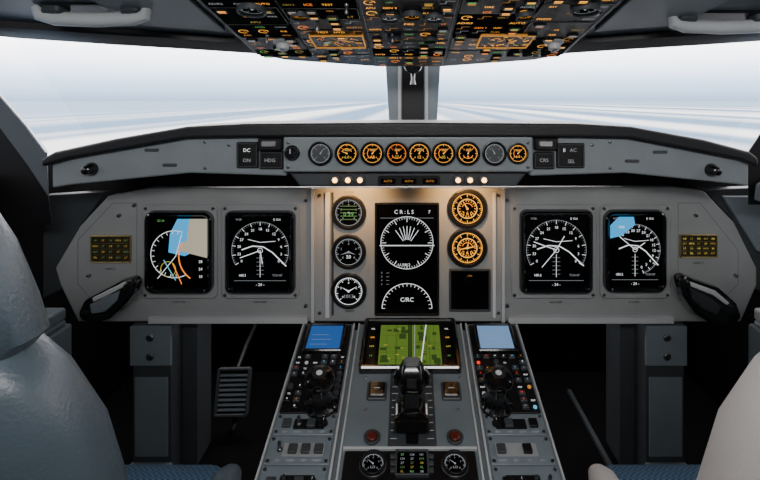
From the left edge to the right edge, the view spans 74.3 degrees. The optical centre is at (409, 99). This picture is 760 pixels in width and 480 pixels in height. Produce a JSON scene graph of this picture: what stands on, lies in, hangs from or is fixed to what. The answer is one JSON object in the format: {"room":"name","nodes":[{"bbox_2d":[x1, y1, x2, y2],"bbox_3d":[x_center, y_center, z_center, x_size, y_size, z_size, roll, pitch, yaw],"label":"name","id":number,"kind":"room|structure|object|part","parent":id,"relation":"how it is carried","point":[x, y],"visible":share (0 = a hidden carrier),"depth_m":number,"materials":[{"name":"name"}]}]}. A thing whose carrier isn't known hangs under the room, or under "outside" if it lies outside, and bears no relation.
{"room":"control cabin","nodes":[
{"label":"control cabin","id":0,"kind":"room"},
{"bbox_2d":[9,165,135,402],"bbox_3d":[-1.245,0.730,0.775,0.090,1.040,3.050,0,0,0],"label":"wall","id":1,"kind":"structure","parent":0,"point":[101,350],"depth_m":1.96,"materials":[{"name":"paint"}]},
{"bbox_2d":[0,93,51,224],"bbox_3d":[-1.205,0.089,1.446,0.354,0.546,0.068,0,0,0],"label":"pillar","id":2,"kind":"structure","parent":1,"relation":"attached to","point":[24,193],"depth_m":1.45,"materials":[{"name":"black plastic"}]},
{"bbox_2d":[43,190,111,297],"bbox_3d":[-1.082,0.467,1.631,0.203,0.344,0.038,0,0,0],"label":"trim","id":3,"kind":"structure","parent":1,"relation":"attached to","point":[69,210],"depth_m":1.61,"materials":[{"name":"paint"}]},
{"bbox_2d":[42,120,757,186],"bbox_3d":[0.000,0.180,1.617,2.400,0.241,0.625,0,0,0],"label":"shield","id":4,"kind":"object","parent":1,"relation":"attached to","point":[280,148],"visible":0.98,"depth_m":1.34,"materials":[{"name":"paint"}]},
{"bbox_2d":[308,141,332,165],"bbox_3d":[-0.238,0.142,1.324,0.066,0.066,0.012,0,0,0],"label":"gauge","id":5,"kind":"object","parent":4,"relation":"attached to","point":[320,153],"visible":1,"depth_m":1.33,"materials":[{"name":"black glass"}]},
{"bbox_2d":[334,141,358,165],"bbox_3d":[-0.167,0.142,1.324,0.066,0.066,0.012,0,0,0],"label":"gauge","id":6,"kind":"object","parent":4,"relation":"attached to","point":[346,153],"visible":1,"depth_m":1.33,"materials":[{"name":"black"}]},
{"bbox_2d":[360,141,384,165],"bbox_3d":[-0.100,0.142,1.324,0.066,0.066,0.012,0,0,0],"label":"gauge","id":7,"kind":"object","parent":4,"relation":"attached to","point":[372,153],"visible":1,"depth_m":1.32,"materials":[{"name":"black"}]},
{"bbox_2d":[385,141,407,165],"bbox_3d":[-0.035,0.142,1.324,0.066,0.066,0.012,0,0,0],"label":"gauge","id":8,"kind":"object","parent":4,"relation":"attached to","point":[396,152],"visible":1,"depth_m":1.33,"materials":[{"name":"black"}]},
{"bbox_2d":[42,120,757,165],"bbox_3d":[-0.027,0.118,1.418,1.906,0.117,0.184,0,0,0],"label":"cushion","id":9,"kind":"object","parent":4,"relation":"on","point":[252,143],"depth_m":1.33,"materials":[{"name":"plastic"}]},
{"bbox_2d":[408,141,430,165],"bbox_3d":[0.024,0.142,1.324,0.066,0.066,0.012,0,0,0],"label":"gauge","id":10,"kind":"object","parent":4,"relation":"attached to","point":[419,152],"visible":1,"depth_m":1.33,"materials":[{"name":"black"}]},
{"bbox_2d":[431,141,455,165],"bbox_3d":[0.089,0.142,1.324,0.066,0.066,0.012,0,0,0],"label":"gauge","id":11,"kind":"object","parent":4,"relation":"attached to","point":[443,153],"visible":1,"depth_m":1.33,"materials":[{"name":"black"}]},
{"bbox_2d":[456,141,479,165],"bbox_3d":[0.154,0.142,1.324,0.066,0.066,0.012,0,0,0],"label":"gauge","id":12,"kind":"object","parent":4,"relation":"attached to","point":[467,152],"visible":1,"depth_m":1.33,"materials":[{"name":"black"}]},
{"bbox_2d":[482,141,506,165],"bbox_3d":[0.224,0.142,1.324,0.066,0.066,0.012,0,0,0],"label":"gauge","id":13,"kind":"object","parent":4,"relation":"attached to","point":[494,153],"visible":1,"depth_m":1.33,"materials":[{"name":"black"}]},
{"bbox_2d":[507,143,528,163],"bbox_3d":[0.286,0.142,1.324,0.057,0.057,0.012,0,0,0],"label":"gauge","id":14,"kind":"object","parent":4,"relation":"attached to","point":[517,153],"visible":1,"depth_m":1.33,"materials":[{"name":"black"}]},
{"bbox_2d":[0,0,759,36],"bbox_3d":[0.000,-0.365,0.370,3.000,0.442,2.240,0,0,0],"label":"ceiling","id":15,"kind":"structure","parent":0,"point":[10,10],"depth_m":1.20,"materials":[{"name":"grey plastic"}]},
{"bbox_2d":[30,2,151,26],"bbox_3d":[-0.709,-0.187,1.131,0.269,0.062,0.083,0,0,0],"label":"handle","id":16,"kind":"object","parent":15,"relation":"attached to","point":[76,14],"visible":0.91,"depth_m":1.11,"materials":[{"name":"paint"}]},
{"bbox_2d":[92,0,224,31],"bbox_3d":[-0.593,-0.223,1.034,0.250,0.100,0.469,0,0,0],"label":"trim","id":17,"kind":"structure","parent":15,"relation":"attached to","point":[186,14],"depth_m":1.14,"materials":[{"name":"paint"}]},
{"bbox_2d":[0,20,759,53],"bbox_3d":[0.000,-0.192,1.245,3.000,0.151,0.590,0,0,0],"label":"trim","id":18,"kind":"structure","parent":15,"relation":"attached to","point":[12,29],"depth_m":1.31,"materials":[{"name":"black plastic"}]},
{"bbox_2d":[198,0,621,65],"bbox_3d":[0.000,-0.218,0.999,0.861,0.232,1.061,0,0,0],"label":"panel","id":19,"kind":"object","parent":15,"relation":"attached to","point":[354,32],"visible":1,"depth_m":1.15,"materials":[{"name":"black plastic"}]},
{"bbox_2d":[595,0,727,31],"bbox_3d":[0.593,-0.223,1.034,0.250,0.100,0.469,0,0,0],"label":"trim","id":20,"kind":"structure","parent":15,"relation":"attached to","point":[632,14],"depth_m":1.13,"materials":[{"name":"paint"}]},
{"bbox_2d":[667,10,759,34],"bbox_3d":[0.733,-0.177,1.182,0.269,0.062,0.083,0,0,0],"label":"handle","id":21,"kind":"object","parent":15,"relation":"attached to","point":[721,22],"visible":0.84,"depth_m":1.16,"materials":[{"name":"paint"}]},
{"bbox_2d":[136,173,683,371],"bbox_3d":[0.000,0.725,2.280,2.580,1.050,0.040,0,0,0],"label":"wall","id":22,"kind":"structure","parent":0,"point":[548,347],"depth_m":2.26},
{"bbox_2d":[104,372,719,479],"bbox_3d":[0.000,1.255,0.775,2.600,0.050,3.050,0,0,0],"label":"floor","id":23,"kind":"structure","parent":0,"point":[576,450],"depth_m":1.92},
{"bbox_2d":[44,308,70,354],"bbox_3d":[-1.110,0.915,1.290,0.250,0.630,0.340,0,0,0],"label":"console","id":24,"kind":"object","parent":23,"relation":"on","point":[58,331],"visible":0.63,"depth_m":1.42,"materials":[{"name":"paint"}]},
{"bbox_2d":[0,213,240,479],"bbox_3d":[-0.648,0.640,0.775,0.712,1.180,0.670,0,0,0],"label":"seat","id":25,"kind":"object","parent":23,"relation":"on","point":[54,424],"visible":1,"depth_m":0.53,"materials":[{"name":"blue leather"}]},
{"bbox_3d":[-0.648,0.550,0.588,0.620,0.600,0.245,0,0,0],"label":"backrest","id":26,"kind":"part","parent":25,"relation":"part of","materials":[{"name":"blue leather"}]},
{"bbox_2d":[125,465,220,479],"bbox_3d":[-0.648,0.850,0.855,0.540,0.140,0.510,0,0,0],"label":"cushion","id":27,"kind":"object","parent":25,"relation":"on","point":[135,472],"depth_m":1.06,"materials":[{"name":"blue fabric"}]},
{"bbox_2d":[130,321,210,464],"bbox_3d":[-0.810,0.972,1.690,0.191,0.513,0.220,0,0,0],"label":"support column","id":28,"kind":"structure","parent":23,"relation":"on","point":[171,363],"depth_m":1.60,"materials":[{"name":"metal"}]},
{"bbox_2d":[56,186,755,324],"bbox_3d":[-0.012,0.494,1.557,2.246,0.432,0.146,0,0,0],"label":"panel","id":29,"kind":"object","parent":28,"relation":"on","point":[686,210],"depth_m":1.60,"materials":[{"name":"grey metal"}]},
{"bbox_3d":[-0.899,0.590,1.493,0.112,0.094,0.010,0,0,0],"label":"grip plate","id":30,"kind":"part","parent":29,"relation":"part of","materials":[{"name":"paint"}]},
{"bbox_3d":[-0.909,0.604,1.542,0.173,0.135,0.115,0,0,0],"label":"tiller handle","id":31,"kind":"part","parent":29,"relation":"part of","materials":[{"name":"black plastic"}]},
{"bbox_2d":[90,235,131,262],"bbox_3d":[-0.954,0.475,1.595,0.128,0.086,0.010,0,0,0],"label":"display","id":32,"kind":"object","parent":29,"relation":"attached to","point":[103,248],"visible":1,"depth_m":1.59,"materials":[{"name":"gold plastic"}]},
{"bbox_2d":[144,210,213,293],"bbox_3d":[-0.733,0.483,1.583,0.219,0.264,0.018,0,0,0],"label":"display","id":33,"kind":"object","parent":29,"relation":"attached to","point":[178,244],"visible":1,"depth_m":1.59,"materials":[{"name":"glass"}]},
{"bbox_2d":[225,210,295,293],"bbox_3d":[-0.475,0.483,1.583,0.222,0.264,0.018,0,0,0],"label":"display","id":34,"kind":"object","parent":29,"relation":"attached to","point":[260,245],"visible":1,"depth_m":1.59,"materials":[{"name":"glass"}]},
{"bbox_2d":[331,195,365,229],"bbox_3d":[-0.195,0.358,1.588,0.112,0.112,0.012,0,0,0],"label":"gauge","id":35,"kind":"object","parent":29,"relation":"attached to","point":[348,212],"depth_m":1.59},
{"bbox_2d":[331,234,365,269],"bbox_3d":[-0.195,0.483,1.588,0.112,0.112,0.012,0,0,0],"label":"gauge","id":36,"kind":"object","parent":29,"relation":"attached to","point":[348,251],"depth_m":1.59},
{"bbox_2d":[331,273,366,308],"bbox_3d":[-0.195,0.608,1.588,0.115,0.115,0.012,0,0,0],"label":"gauge","id":37,"kind":"object","parent":29,"relation":"attached to","point":[348,290],"depth_m":1.59},
{"bbox_2d":[375,202,438,315],"bbox_3d":[-0.010,0.506,1.589,0.205,0.358,0.010,0,0,0],"label":"display","id":38,"kind":"object","parent":29,"relation":"attached to","point":[406,233],"visible":1,"depth_m":1.59,"materials":[{"name":"black glass"}]},
{"bbox_2d":[447,188,487,228],"bbox_3d":[0.182,0.346,1.588,0.129,0.129,0.012,0,0,0],"label":"gauge","id":39,"kind":"object","parent":29,"relation":"attached to","point":[467,207],"depth_m":1.59},
{"bbox_2d":[447,228,487,267],"bbox_3d":[0.182,0.470,1.588,0.129,0.129,0.012,0,0,0],"label":"gauge","id":40,"kind":"object","parent":29,"relation":"attached to","point":[466,248],"depth_m":1.59},
{"bbox_2d":[449,269,490,311],"bbox_3d":[0.190,0.605,1.590,0.131,0.134,0.008,0,0,0],"label":"display","id":41,"kind":"object","parent":29,"relation":"attached to","point":[469,289],"visible":1,"depth_m":1.59,"materials":[{"name":"glass"}]},
{"bbox_2d":[519,209,592,293],"bbox_3d":[0.464,0.482,1.583,0.232,0.267,0.018,0,0,0],"label":"display","id":42,"kind":"object","parent":29,"relation":"attached to","point":[556,245],"visible":1,"depth_m":1.59,"materials":[{"name":"glass"}]},
{"bbox_2d":[603,209,666,292],"bbox_3d":[0.714,0.480,1.583,0.200,0.264,0.018,0,0,0],"label":"display","id":43,"kind":"object","parent":29,"relation":"attached to","point":[634,240],"visible":1,"depth_m":1.59,"materials":[{"name":"display screen"},{"name":"glass"},{"name":"black plastic"}]},
{"bbox_2d":[679,234,717,257],"bbox_3d":[0.920,0.466,1.595,0.118,0.074,0.010,0,0,0],"label":"display","id":44,"kind":"object","parent":29,"relation":"attached to","point":[690,245],"visible":1,"depth_m":1.59,"materials":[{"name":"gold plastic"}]},
{"bbox_3d":[0.901,0.604,1.542,0.186,0.151,0.115,0,0,0],"label":"tiller handle","id":45,"kind":"part","parent":29,"relation":"part of","materials":[{"name":"black plastic"}]},
{"bbox_3d":[0.892,0.592,1.493,0.118,0.097,0.010,0,0,0],"label":"grip plate","id":46,"kind":"part","parent":29,"relation":"part of","materials":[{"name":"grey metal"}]},
{"bbox_2d":[213,324,258,435],"bbox_3d":[-0.649,1.071,1.961,0.138,0.435,0.355,0,0,2],"label":"rudder pedal","id":47,"kind":"object","parent":23,"relation":"on","point":[233,384],"visible":0.98,"depth_m":1.84,"materials":[{"name":"paint"}]},
{"bbox_2d":[255,318,564,479],"bbox_3d":[0.000,0.951,1.153,0.677,0.559,0.866,0,0,0],"label":"pedestal","id":48,"kind":"object","parent":23,"relation":"on","point":[363,361],"depth_m":1.25,"materials":[{"name":"paint"}]},
{"bbox_3d":[-0.227,0.731,1.259,0.084,0.120,0.114,0,0,0],"label":"control knob","id":49,"kind":"part","parent":48,"relation":"part of","materials":[{"name":"black plastic"}]},
{"bbox_2d":[359,449,386,478],"bbox_3d":[-0.083,0.812,1.118,0.062,0.026,0.063,0,0,0],"label":"gauge","id":50,"kind":"object","parent":48,"relation":"attached to","point":[373,463],"visible":1,"depth_m":1.12,"materials":[{"name":"black plastic"}]},
{"bbox_2d":[393,357,429,432],"bbox_3d":[0.004,0.716,1.226,0.094,0.125,0.112,0,0,0],"label":"lever","id":51,"kind":"object","parent":48,"relation":"attached to","point":[411,411],"visible":1,"depth_m":1.22,"materials":[{"name":"black plastic"}]},
{"bbox_2d":[441,449,468,478],"bbox_3d":[0.101,0.812,1.118,0.062,0.026,0.063,0,0,0],"label":"gauge","id":52,"kind":"object","parent":48,"relation":"attached to","point":[454,463],"visible":1,"depth_m":1.12,"materials":[{"name":"black plastic"}]},
{"bbox_3d":[0.222,0.731,1.259,0.084,0.120,0.114,0,0,0],"label":"control knob","id":53,"kind":"part","parent":48,"relation":"part of","materials":[{"name":"black plastic"}]},
{"bbox_2d":[567,389,612,465],"bbox_3d":[0.757,1.222,1.650,0.195,0.015,0.900,0,0,0],"label":"rail","id":54,"kind":"object","parent":23,"relation":"on","point":[589,428],"visible":0.28,"depth_m":1.85,"materials":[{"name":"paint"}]},
{"bbox_2d":[606,321,686,464],"bbox_3d":[0.801,0.972,1.690,0.191,0.513,0.220,0,0,0],"label":"support column","id":55,"kind":"structure","parent":23,"relation":"on","point":[645,363],"depth_m":1.60,"materials":[{"name":"metal"}]},
{"bbox_2d":[588,352,759,479],"bbox_3d":[0.655,0.640,0.775,0.692,1.180,0.670,0,0,0],"label":"seat","id":56,"kind":"object","parent":23,"relation":"on","point":[732,452],"visible":1,"depth_m":0.57,"materials":[{"name":"grey leather"}]},
{"bbox_2d":[605,465,700,479],"bbox_3d":[0.655,0.850,0.855,0.540,0.140,0.510,0,0,0],"label":"cushion","id":57,"kind":"object","parent":56,"relation":"on","point":[623,472],"depth_m":1.06,"materials":[{"name":"blue fabric"}]},
{"bbox_3d":[0.655,0.550,0.588,0.620,0.600,0.245,0,0,0],"label":"backrest","id":58,"kind":"part","parent":56,"relation":"part of","materials":[{"name":"grey leather"}]},
{"bbox_2d":[749,308,759,362],"bbox_3d":[1.110,0.915,1.290,0.250,0.630,0.340,0,0,0],"label":"console","id":59,"kind":"object","parent":23,"relation":"on","point":[754,329],"visible":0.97,"depth_m":1.43,"materials":[{"name":"paint"}]},
{"bbox_2d":[386,66,439,119],"bbox_3d":[0.012,-0.048,1.975,0.219,0.261,0.050,0,0,0],"label":"window post","id":60,"kind":"object","parent":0,"point":[406,101],"visible":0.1,"depth_m":1.96,"materials":[{"name":"metal"}]},
{"bbox_2d":[404,66,421,84],"bbox_3d":[0.011,-0.123,1.795,0.072,0.135,0.071,0,0,0],"label":"standby compass","id":61,"kind":"object","parent":60,"relation":"attached to","point":[410,69],"visible":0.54,"depth_m":1.78,"materials":[{"name":"black"}]},
{"bbox_2d":[684,179,759,406],"bbox_3d":[1.245,0.730,0.775,0.090,1.040,3.050,0,0,0],"label":"wall","id":62,"kind":"structure","parent":0,"point":[717,355],"depth_m":2.01,"materials":[{"name":"paint"}]},
{"bbox_2d":[699,186,759,290],"bbox_3d":[1.058,0.460,1.623,0.219,0.357,0.054,0,0,0],"label":"trim","id":63,"kind":"structure","parent":62,"relation":"attached to","point":[732,200],"depth_m":1.60,"materials":[{"name":"paint"}]},
{"bbox_2d":[748,134,759,204],"bbox_3d":[1.079,0.121,1.425,0.236,0.455,0.050,0,0,0],"label":"pillar","id":64,"kind":"structure","parent":62,"relation":"attached to","point":[753,171],"depth_m":1.42,"materials":[{"name":"black plastic"}]},
{"label":"outside","id":65,"kind":"structure","parent":0,"visible":0},
{"bbox_2d":[8,101,759,155],"bbox_3d":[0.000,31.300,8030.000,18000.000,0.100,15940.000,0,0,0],"label":"ground","id":66,"kind":"structure","parent":65,"point":[58,125],"depth_m":1157.38,"materials":[{"name":"white snow"}]}
]}

